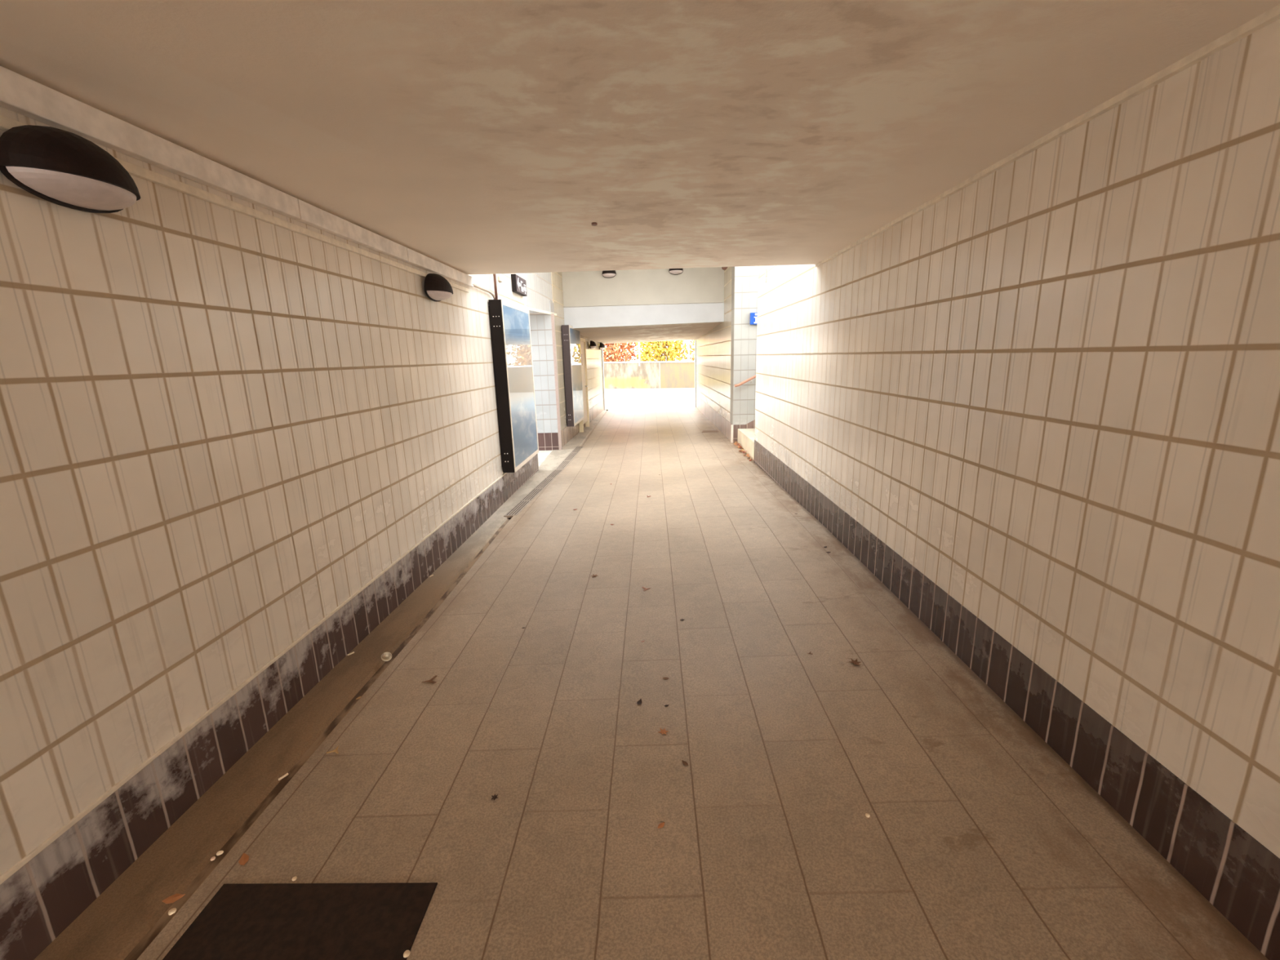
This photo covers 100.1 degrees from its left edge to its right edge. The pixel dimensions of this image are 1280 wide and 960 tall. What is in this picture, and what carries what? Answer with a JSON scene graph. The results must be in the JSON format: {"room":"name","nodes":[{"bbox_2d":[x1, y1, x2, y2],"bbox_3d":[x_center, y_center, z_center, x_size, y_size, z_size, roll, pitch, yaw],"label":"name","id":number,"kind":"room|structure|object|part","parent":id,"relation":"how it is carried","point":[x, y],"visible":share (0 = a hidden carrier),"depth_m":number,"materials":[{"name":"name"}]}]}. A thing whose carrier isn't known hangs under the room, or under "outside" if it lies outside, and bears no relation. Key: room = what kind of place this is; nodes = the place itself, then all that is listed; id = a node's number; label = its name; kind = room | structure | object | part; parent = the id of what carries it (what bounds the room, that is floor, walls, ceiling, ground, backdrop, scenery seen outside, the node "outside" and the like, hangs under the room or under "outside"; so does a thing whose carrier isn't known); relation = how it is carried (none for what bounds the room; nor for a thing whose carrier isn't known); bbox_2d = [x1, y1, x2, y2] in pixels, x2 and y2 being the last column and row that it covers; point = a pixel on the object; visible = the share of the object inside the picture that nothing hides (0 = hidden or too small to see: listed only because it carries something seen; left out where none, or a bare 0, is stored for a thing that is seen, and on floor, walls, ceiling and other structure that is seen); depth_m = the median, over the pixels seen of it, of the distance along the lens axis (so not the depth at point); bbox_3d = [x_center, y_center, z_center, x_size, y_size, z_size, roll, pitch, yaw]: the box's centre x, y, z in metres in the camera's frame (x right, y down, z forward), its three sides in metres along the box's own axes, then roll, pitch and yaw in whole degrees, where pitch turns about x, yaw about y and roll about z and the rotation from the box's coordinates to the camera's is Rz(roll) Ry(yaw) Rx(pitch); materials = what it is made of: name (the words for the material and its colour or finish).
{"room":"pedestrian underpass","nodes":[
{"label":"pedestrian underpass","id":0,"kind":"room"},
{"bbox_2d":[0,65,527,876],"bbox_3d":[-1.885,-0.016,-0.336,0.350,4.000,16.280,-1,13,1],"label":"wall","id":1,"kind":"structure","parent":0,"point":[220,425],"depth_m":1.94,"materials":[{"name":"tile"}]},
{"bbox_2d":[0,124,140,213],"bbox_3d":[-1.599,-0.891,1.540,0.166,0.204,0.340,-1,13,1],"label":"lamp","id":2,"kind":"object","parent":1,"relation":"attached to","point":[59,166],"visible":1,"depth_m":1.47,"materials":[{"name":"black metal"}]},
{"bbox_3d":[-1.650,-0.851,1.550,0.016,0.124,0.337,-1,13,1],"label":"plate","id":3,"kind":"part","parent":2,"relation":"part of","materials":[{"name":"white plastic"}]},
{"bbox_2d":[0,115,469,292],"bbox_3d":[-1.735,-0.226,-1.686,0.021,0.031,13.750,-1,13,1],"label":"cable conduit","id":4,"kind":"object","parent":1,"relation":"attached to","point":[6,123],"visible":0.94,"depth_m":2.20,"materials":[{"name":"beige plastic"}]},
{"bbox_2d":[0,66,473,287],"bbox_3d":[-1.727,-0.320,-1.667,0.041,0.090,13.830,-1,13,1],"label":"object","id":5,"kind":"object","parent":1,"relation":"attached to","point":[20,94],"visible":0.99,"depth_m":1.89,"materials":[{"name":"plastic"}]},
{"bbox_2d":[0,472,506,884],"bbox_3d":[-1.669,1.351,-0.026,0.010,0.016,16.280,-1,13,1],"label":"trim","id":6,"kind":"structure","parent":1,"relation":"attached to","point":[20,864],"depth_m":1.90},
{"bbox_2d":[0,453,538,959],"bbox_3d":[-1.665,1.595,0.031,0.004,0.485,16.282,-1,13,1],"label":"baseboard","id":7,"kind":"structure","parent":1,"relation":"attached to","point":[42,899],"depth_m":1.94,"materials":[{"name":"black tile"}]},
{"bbox_2d":[424,273,453,301],"bbox_3d":[-1.548,-1.494,4.161,0.166,0.204,0.340,-1,13,1],"label":"lamp","id":8,"kind":"object","parent":1,"relation":"attached to","point":[437,287],"visible":1,"depth_m":4.06,"materials":[{"name":"black metal"}]},
{"bbox_3d":[-1.599,-1.454,4.171,0.016,0.124,0.337,-1,13,1],"label":"plate","id":9,"kind":"part","parent":8,"relation":"part of","materials":[{"name":"white plastic"}]},
{"bbox_2d":[472,284,495,299],"bbox_3d":[-1.576,-1.889,5.416,0.031,0.096,0.743,-1,13,2],"label":"pipe","id":10,"kind":"object","parent":1,"relation":"attached to","point":[474,285],"visible":0.84,"depth_m":5.44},
{"bbox_2d":[493,274,497,299],"bbox_3d":[-1.557,-2.517,5.630,0.027,1.215,0.027,-1,13,1],"label":"pipe","id":11,"kind":"object","parent":1,"relation":"attached to","point":[494,275],"visible":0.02,"depth_m":5.72,"materials":[{"name":"metal"}]},
{"bbox_2d":[497,275,502,282],"bbox_3d":[-1.590,-2.281,6.095,0.020,0.050,0.120,-1,13,1],"label":"plate","id":12,"kind":"object","parent":1,"relation":"attached to","point":[500,278],"visible":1,"depth_m":6.06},
{"bbox_2d":[488,299,538,472],"bbox_3d":[-1.492,-1.135,6.477,0.150,1.860,1.326,-1,13,1],"label":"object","id":13,"kind":"object","parent":1,"relation":"attached to","point":[510,327],"visible":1,"depth_m":6.08,"materials":[{"name":"glass"}]},
{"bbox_2d":[502,305,537,466],"bbox_3d":[-1.422,-1.135,6.468,0.002,1.760,1.240,-1,13,1],"label":"poster","id":14,"kind":"object","parent":13,"relation":"attached to","point":[521,401],"depth_m":6.33,"materials":[{"name":"blue paper"}]},
{"bbox_2d":[511,274,527,296],"bbox_3d":[-1.552,-2.502,6.906,0.068,0.205,0.560,-1,13,1],"label":"arrow sign","id":15,"kind":"object","parent":1,"relation":"attached to","point":[518,284],"visible":1,"depth_m":6.76,"materials":[{"name":"black metal"}]},
{"bbox_2d":[524,298,556,315],"bbox_3d":[-1.514,-2.661,8.433,0.037,0.130,2.331,-1,13,2],"label":"trim","id":16,"kind":"structure","parent":1,"relation":"attached to","point":[528,308],"depth_m":8.00,"materials":[{"name":"white metal"}]},
{"bbox_2d":[34,409,607,959],"bbox_3d":[-3.210,0.781,4.502,5.332,0.351,25.300,-1,13,1],"label":"floor","id":17,"kind":"structure","parent":0,"point":[114,923],"depth_m":1.62,"materials":[{"name":"concrete"}]},
{"bbox_2d":[168,907,176,915],"bbox_3d":[-1.354,1.249,1.553,0.018,0.011,0.018,-1,13,1],"label":"pebble","id":18,"kind":"object","parent":17,"relation":"on","point":[173,910],"visible":1,"depth_m":1.55,"materials":[{"name":"stone"}]},
{"bbox_2d":[161,893,185,903],"bbox_3d":[-1.385,1.240,1.593,0.053,0.007,0.031,-14,18,-43],"label":"fallen leaf","id":19,"kind":"object","parent":17,"relation":"on","point":[174,898],"visible":1,"depth_m":1.59,"materials":[{"name":"orange plant"}]},
{"bbox_2d":[216,850,223,855],"bbox_3d":[-1.360,1.207,1.737,0.019,0.011,0.016,-12,17,-38],"label":"pebble","id":20,"kind":"object","parent":17,"relation":"on","point":[220,852],"visible":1,"depth_m":1.73,"materials":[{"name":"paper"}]},
{"bbox_2d":[278,772,289,780],"bbox_3d":[-1.365,1.136,2.058,0.010,0.008,0.040,7,15,33],"label":"cigarette butt","id":21,"kind":"object","parent":17,"relation":"on","point":[288,773],"visible":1,"depth_m":2.06,"materials":[{"name":"paper"}]},
{"bbox_2d":[381,652,391,661],"bbox_3d":[-1.355,0.939,2.862,0.054,0.049,0.052,-11,16,-34],"label":"cup","id":22,"kind":"object","parent":17,"relation":"on","point":[386,656],"visible":1,"depth_m":2.86,"materials":[{"name":"paper"}]},
{"bbox_2d":[382,653,391,660],"bbox_3d":[-1.356,0.944,2.865,0.052,0.040,0.043,11,-22,-29],"label":"lid","id":23,"kind":"object","parent":22,"relation":"on","point":[385,656],"depth_m":2.86,"materials":[{"name":"plastic"}]},
{"bbox_2d":[403,950,410,957],"bbox_3d":[-0.612,1.243,1.406,0.017,0.010,0.018,-1,13,1],"label":"pebble","id":24,"kind":"object","parent":17,"relation":"on","point":[406,953],"visible":1,"depth_m":1.40,"materials":[{"name":"stone"}]},
{"bbox_2d":[503,446,583,517],"bbox_3d":[-1.211,-0.095,7.617,0.136,0.066,4.250,-1,13,4],"label":"drain grate","id":25,"kind":"object","parent":17,"relation":"in","point":[516,509],"visible":0.98,"depth_m":6.84,"materials":[{"name":"grey metal"}]},
{"bbox_2d":[524,272,552,314],"bbox_3d":[-2.144,-3.319,8.376,1.245,1.450,2.170,-1,13,1],"label":"lintel","id":26,"kind":"object","parent":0,"point":[539,285],"visible":0.12,"depth_m":8.22,"materials":[{"name":"tile"}]},
{"bbox_2d":[529,301,561,444],"bbox_3d":[-3.126,-1.604,9.401,3.360,2.800,0.320,-1,13,1],"label":"wall","id":27,"kind":"structure","parent":0,"point":[540,325],"depth_m":9.15,"materials":[{"name":"tile"}]},
{"bbox_2d":[537,432,559,450],"bbox_3d":[-1.603,-0.579,9.441,0.360,0.505,0.004,-1,13,1],"label":"baseboard","id":28,"kind":"structure","parent":27,"relation":"attached to","point":[547,441],"depth_m":9.42,"materials":[{"name":"brown tile"}]},
{"bbox_2d":[551,313,562,449],"bbox_3d":[-1.431,-1.610,9.230,0.043,2.400,0.066,-1,13,1],"label":"trim","id":29,"kind":"structure","parent":27,"relation":"attached to","point":[552,314],"depth_m":9.18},
{"bbox_2d":[551,271,603,430],"bbox_3d":[-1.481,-3.063,12.882,0.340,4.000,7.189,-1,13,3],"label":"wall","id":30,"kind":"structure","parent":0,"point":[593,356],"depth_m":10.02,"materials":[{"name":"tile"}]},
{"bbox_2d":[561,324,584,426],"bbox_3d":[-1.318,-2.070,10.639,0.150,1.860,1.326,-1,13,3],"label":"display case","id":31,"kind":"object","parent":30,"relation":"attached to","point":[571,337],"visible":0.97,"depth_m":10.18,"materials":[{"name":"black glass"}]},
{"bbox_2d":[569,328,583,422],"bbox_3d":[-1.248,-2.070,10.629,0.002,1.760,1.240,-1,13,3],"label":"poster","id":32,"kind":"object","parent":31,"relation":"attached to","point":[574,334],"depth_m":10.59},
{"bbox_3d":[-1.246,-2.072,10.639,0.007,1.856,1.312,-1,13,3],"label":"frame","id":33,"kind":"part","parent":31,"relation":"part of","materials":[{"name":"metal"}]},
{"bbox_2d":[560,400,604,447],"bbox_3d":[-1.270,-1.423,13.091,0.004,0.500,7.502,-1,13,3],"label":"baseboard","id":34,"kind":"structure","parent":30,"relation":"attached to","point":[567,433],"depth_m":11.26,"materials":[{"name":"tile"}]},
{"bbox_2d":[578,337,589,432],"bbox_3d":[-1.264,-2.122,11.933,0.122,2.000,1.000,-1,13,3],"label":"door","id":35,"kind":"structure","parent":30,"relation":"in","point":[583,345],"depth_m":12.16,"materials":[{"name":"paint"}]},
{"bbox_2d":[589,340,596,348],"bbox_3d":[-1.191,-3.431,13.602,0.166,0.204,0.340,-1,13,1],"label":"lamp","id":36,"kind":"object","parent":30,"relation":"attached to","point":[593,344],"visible":1,"depth_m":13.49,"materials":[{"name":"black metal"}]},
{"bbox_2d":[590,340,596,346],"bbox_3d":[-1.181,-3.462,13.595,0.143,0.142,0.340,-1,13,1],"label":"hood","id":37,"kind":"object","parent":36,"relation":"attached to","point":[592,343],"depth_m":13.48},
{"bbox_2d":[599,342,604,350],"bbox_3d":[-1.106,-3.903,15.647,0.166,0.204,0.340,-1,13,1],"label":"lamp","id":38,"kind":"object","parent":30,"relation":"attached to","point":[602,346],"visible":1,"depth_m":15.52,"materials":[{"name":"black metal"}]},
{"bbox_2d":[599,342,604,347],"bbox_3d":[-1.096,-3.934,15.640,0.143,0.142,0.340,-1,13,1],"label":"hood","id":39,"kind":"object","parent":38,"relation":"attached to","point":[601,345],"depth_m":15.52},
{"bbox_2d":[601,349,605,409],"bbox_3d":[-1.136,-3.084,16.509,0.055,2.200,0.150,-1,13,1],"label":"trim","id":40,"kind":"structure","parent":30,"relation":"attached to","point":[602,366],"depth_m":16.45,"materials":[{"name":"white paint"}]},
{"bbox_2d":[0,0,1279,275],"bbox_3d":[-0.183,-1.022,-1.848,3.768,1.352,13.850,-1,13,1],"label":"ceiling","id":41,"kind":"structure","parent":0,"point":[471,137],"depth_m":1.62,"materials":[{"name":"paint"}]},
{"bbox_2d":[561,266,724,328],"bbox_3d":[0.057,-3.686,10.014,3.100,1.582,0.050,-1,13,1],"label":"overhead beam","id":42,"kind":"structure","parent":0,"point":[693,285],"depth_m":10.06,"materials":[{"name":"beige paint"}]},
{"bbox_2d":[602,270,616,277],"bbox_3d":[-0.575,-3.843,9.895,0.260,0.204,0.166,-1,13,1],"label":"lamp","id":43,"kind":"object","parent":42,"relation":"attached to","point":[607,273],"visible":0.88,"depth_m":9.86,"materials":[{"name":"white plastic"}]},
{"bbox_2d":[602,270,616,274],"bbox_3d":[-0.576,-3.871,9.877,0.260,0.142,0.143,-1,13,1],"label":"hood","id":44,"kind":"object","parent":43,"relation":"attached to","point":[607,272],"depth_m":9.84,"materials":[{"name":"metal"}]},
{"bbox_2d":[668,268,683,275],"bbox_3d":[0.664,-3.889,9.860,0.260,0.204,0.166,-1,13,1],"label":"lamp","id":45,"kind":"object","parent":42,"relation":"attached to","point":[673,271],"visible":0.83,"depth_m":9.84,"materials":[{"name":"white plastic"}]},
{"bbox_2d":[668,268,683,271],"bbox_3d":[0.663,-3.916,9.842,0.260,0.142,0.143,-1,13,1],"label":"hood","id":46,"kind":"object","parent":45,"relation":"attached to","point":[670,269],"depth_m":9.81,"materials":[{"name":"metal"}]},
{"bbox_2d":[564,302,723,343],"bbox_3d":[0.119,-4.266,13.076,3.100,1.626,6.200,-1,13,1],"label":"ceiling","id":47,"kind":"structure","parent":0,"point":[683,331],"depth_m":12.23,"materials":[{"name":"paint"}]},
{"bbox_2d":[137,406,1268,959],"bbox_3d":[0.137,0.556,4.385,2.939,0.132,25.300,-1,13,1],"label":"floor","id":48,"kind":"structure","parent":0,"point":[978,840],"depth_m":1.97,"materials":[{"name":"beige tile"}]},
{"bbox_2d":[238,853,248,865],"bbox_3d":[-1.262,1.209,1.708,0.049,0.006,0.029,5,14,25],"label":"fallen leaf","id":49,"kind":"object","parent":48,"relation":"on","point":[244,859],"visible":1,"depth_m":1.71,"materials":[{"name":"orange plant"}]},
{"bbox_2d":[326,745,338,753],"bbox_3d":[-1.235,1.100,2.178,0.046,0.010,0.057,5,15,27],"label":"fallen leaf","id":50,"kind":"object","parent":48,"relation":"on","point":[336,748],"visible":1,"depth_m":2.18,"materials":[{"name":"brown plant"}]},
{"bbox_2d":[421,675,437,683],"bbox_3d":[-1.028,0.984,2.648,0.074,0.007,0.060,1,13,10],"label":"fallen leaf","id":51,"kind":"object","parent":48,"relation":"on","point":[435,676],"visible":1,"depth_m":2.63,"materials":[{"name":"brown plant"}]},
{"bbox_2d":[491,793,497,800],"bbox_3d":[-0.516,1.126,1.906,0.026,0.004,0.031,-3,13,-9],"label":"fallen leaf","id":52,"kind":"object","parent":48,"relation":"on","point":[494,797],"visible":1,"depth_m":1.91,"materials":[{"name":"brown plant"}]},
{"bbox_2d":[636,698,641,704],"bbox_3d":[-0.003,0.988,2.387,0.024,0.006,0.040,-4,13,-9],"label":"fallen leaf","id":53,"kind":"object","parent":48,"relation":"on","point":[639,702],"visible":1,"depth_m":2.39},
{"bbox_2d":[657,822,664,828],"bbox_3d":[0.070,1.129,1.754,0.017,0.004,0.029,4,14,21],"label":"fallen leaf","id":54,"kind":"object","parent":48,"relation":"on","point":[661,824],"visible":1,"depth_m":1.75,"materials":[{"name":"orange plant"}]},
{"bbox_2d":[658,728,667,734],"bbox_3d":[0.094,1.027,2.191,0.038,0.006,0.047,-10,16,-34],"label":"fallen leaf","id":55,"kind":"object","parent":48,"relation":"on","point":[663,731],"visible":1,"depth_m":2.19,"materials":[{"name":"brown plant"}]},
{"bbox_2d":[702,430,718,432],"bbox_3d":[1.416,-0.988,10.932,0.340,0.020,0.300,-1,13,1],"label":"floor patch","id":56,"kind":"structure","parent":48,"relation":"on","point":[703,431],"depth_m":10.91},
{"bbox_2d":[848,658,860,665],"bbox_3d":[1.043,0.882,2.597,0.054,0.009,0.065,8,16,36],"label":"fallen leaf","id":57,"kind":"object","parent":48,"relation":"on","point":[855,662],"visible":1,"depth_m":2.60,"materials":[{"name":"brown plant"}]},
{"bbox_2d":[695,266,732,422],"bbox_3d":[1.807,-3.132,12.802,0.360,4.000,7.180,-1,13,1],"label":"wall","id":58,"kind":"structure","parent":0,"point":[713,347],"depth_m":11.08,"materials":[{"name":"tile"}]},
{"bbox_2d":[694,340,696,407],"bbox_3d":[1.713,-3.144,16.439,0.045,2.200,0.150,-1,13,1],"label":"trim","id":59,"kind":"structure","parent":58,"relation":"attached to","point":[695,340],"depth_m":16.39,"materials":[{"name":"white paint"}]},
{"bbox_2d":[696,395,732,440],"bbox_3d":[1.674,-1.519,13.011,0.004,0.570,7.500,-1,13,1],"label":"baseboard","id":60,"kind":"structure","parent":58,"relation":"attached to","point":[720,422],"depth_m":11.71,"materials":[{"name":"tile"}]},
{"bbox_2d":[729,266,758,424],"bbox_3d":[3.867,-2.628,9.029,4.600,4.600,0.320,-1,13,1],"label":"wall","id":61,"kind":"structure","parent":0,"point":[744,279],"depth_m":9.00,"materials":[{"name":"tile"}]},
{"bbox_2d":[730,424,733,442],"bbox_3d":[1.606,-0.729,9.357,0.035,0.470,0.038,-1,13,1],"label":"trim","id":62,"kind":"structure","parent":61,"relation":"attached to","point":[731,428],"depth_m":9.33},
{"bbox_2d":[733,419,755,442],"bbox_3d":[3.142,-1.480,9.140,3.102,1.950,0.006,-1,13,1],"label":"baseboard","id":63,"kind":"structure","parent":61,"relation":"attached to","point":[751,424],"depth_m":9.29,"materials":[{"name":"tile"}]},
{"bbox_2d":[734,374,755,386],"bbox_3d":[2.914,-2.276,8.907,2.673,1.380,0.111,-1,13,1],"label":"handrail","id":64,"kind":"object","parent":61,"relation":"attached to","point":[753,376],"visible":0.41,"depth_m":9.02,"materials":[{"name":"metal"}]},
{"bbox_2d":[750,312,757,324],"bbox_3d":[1.921,-2.668,8.867,0.200,0.190,0.052,-1,13,1],"label":"information sign","id":65,"kind":"object","parent":61,"relation":"attached to","point":[753,316],"visible":0.58,"depth_m":8.85,"materials":[{"name":"blue plastic"}]},
{"bbox_2d":[754,18,1279,858],"bbox_3d":[1.631,-0.077,-0.481,0.350,4.000,16.160,-1,13,1],"label":"wall","id":66,"kind":"structure","parent":0,"point":[1050,388],"depth_m":1.75,"materials":[{"name":"tile"}]},
{"bbox_2d":[753,440,1279,959],"bbox_3d":[1.496,1.505,-0.113,0.004,0.560,16.162,-1,13,1],"label":"baseboard","id":67,"kind":"structure","parent":66,"relation":"attached to","point":[1233,871],"depth_m":1.78,"materials":[{"name":"black tile"}]},
{"bbox_2d":[814,4,1279,266],"bbox_3d":[1.404,-0.352,-1.905,0.022,0.022,13.500,-1,13,1],"label":"trim","id":68,"kind":"structure","parent":66,"relation":"attached to","point":[1273,15],"depth_m":1.67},
{"bbox_3d":[3.922,-0.377,8.561,4.562,0.220,2.400,-1,13,1],"label":"floor","id":69,"kind":"structure","parent":0,"visible":0},
{"bbox_2d":[737,428,755,459],"bbox_3d":[3.221,-1.245,8.354,3.115,1.600,1.620,-1,13,1],"label":"staircase","id":70,"kind":"structure","parent":69,"relation":"on","point":[745,436],"depth_m":8.59,"materials":[{"name":"concrete"}]},
{"label":"outside","id":71,"kind":"structure","parent":0,"visible":0},
{"bbox_2d":[604,387,694,410],"bbox_3d":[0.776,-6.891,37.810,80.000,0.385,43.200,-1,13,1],"label":"ground","id":72,"kind":"structure","parent":71,"point":[615,398],"depth_m":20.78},
{"bbox_2d":[603,362,694,388],"bbox_3d":[0.498,-5.372,27.782,28.499,1.728,1.832,1,13,10],"label":"wall","id":73,"kind":"structure","parent":72,"relation":"on","point":[648,375],"depth_m":27.09,"materials":[{"name":"concrete"}]},
{"bbox_2d":[603,360,694,363],"bbox_3d":[0.480,-6.080,27.619,28.518,0.396,1.950,1,13,10],"label":"trim","id":74,"kind":"structure","parent":73,"relation":"on","point":[660,361],"depth_m":26.90,"materials":[{"name":"white paint"}]},
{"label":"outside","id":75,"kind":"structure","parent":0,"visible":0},
{"bbox_3d":[0.666,-6.457,32.883,28.000,1.350,13.000,-1,13,1],"label":"ground","id":76,"kind":"structure","parent":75,"visible":0},
{"bbox_2d":[603,342,636,361],"bbox_3d":[-1.825,-9.017,28.959,3.449,5.622,2.269,-1,13,1],"label":"shrub","id":77,"kind":"object","parent":76,"relation":"on","point":[612,353],"visible":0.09,"depth_m":28.94,"materials":[{"name":"red plant"}]},
{"bbox_2d":[638,342,640,366],"bbox_3d":[-0.067,-7.518,26.752,0.097,3.600,0.097,-1,13,1],"label":"post","id":78,"kind":"object","parent":76,"relation":"on","point":[639,360],"visible":0.34,"depth_m":26.98,"materials":[{"name":"metal"}]},
{"bbox_2d":[635,340,688,361],"bbox_3d":[1.091,-8.940,27.874,2.901,5.822,2.280,-1,13,1],"label":"shrub","id":79,"kind":"object","parent":76,"relation":"on","point":[661,352],"visible":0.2,"depth_m":27.88,"materials":[{"name":"yellow plant"}]},
{"bbox_2d":[688,339,695,360],"bbox_3d":[3.582,-8.709,27.578,2.415,5.391,1.938,-2,13,-2],"label":"shrub","id":80,"kind":"object","parent":76,"relation":"on","point":[691,351],"visible":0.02,"depth_m":27.90,"materials":[{"name":"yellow plant"}]}
]}

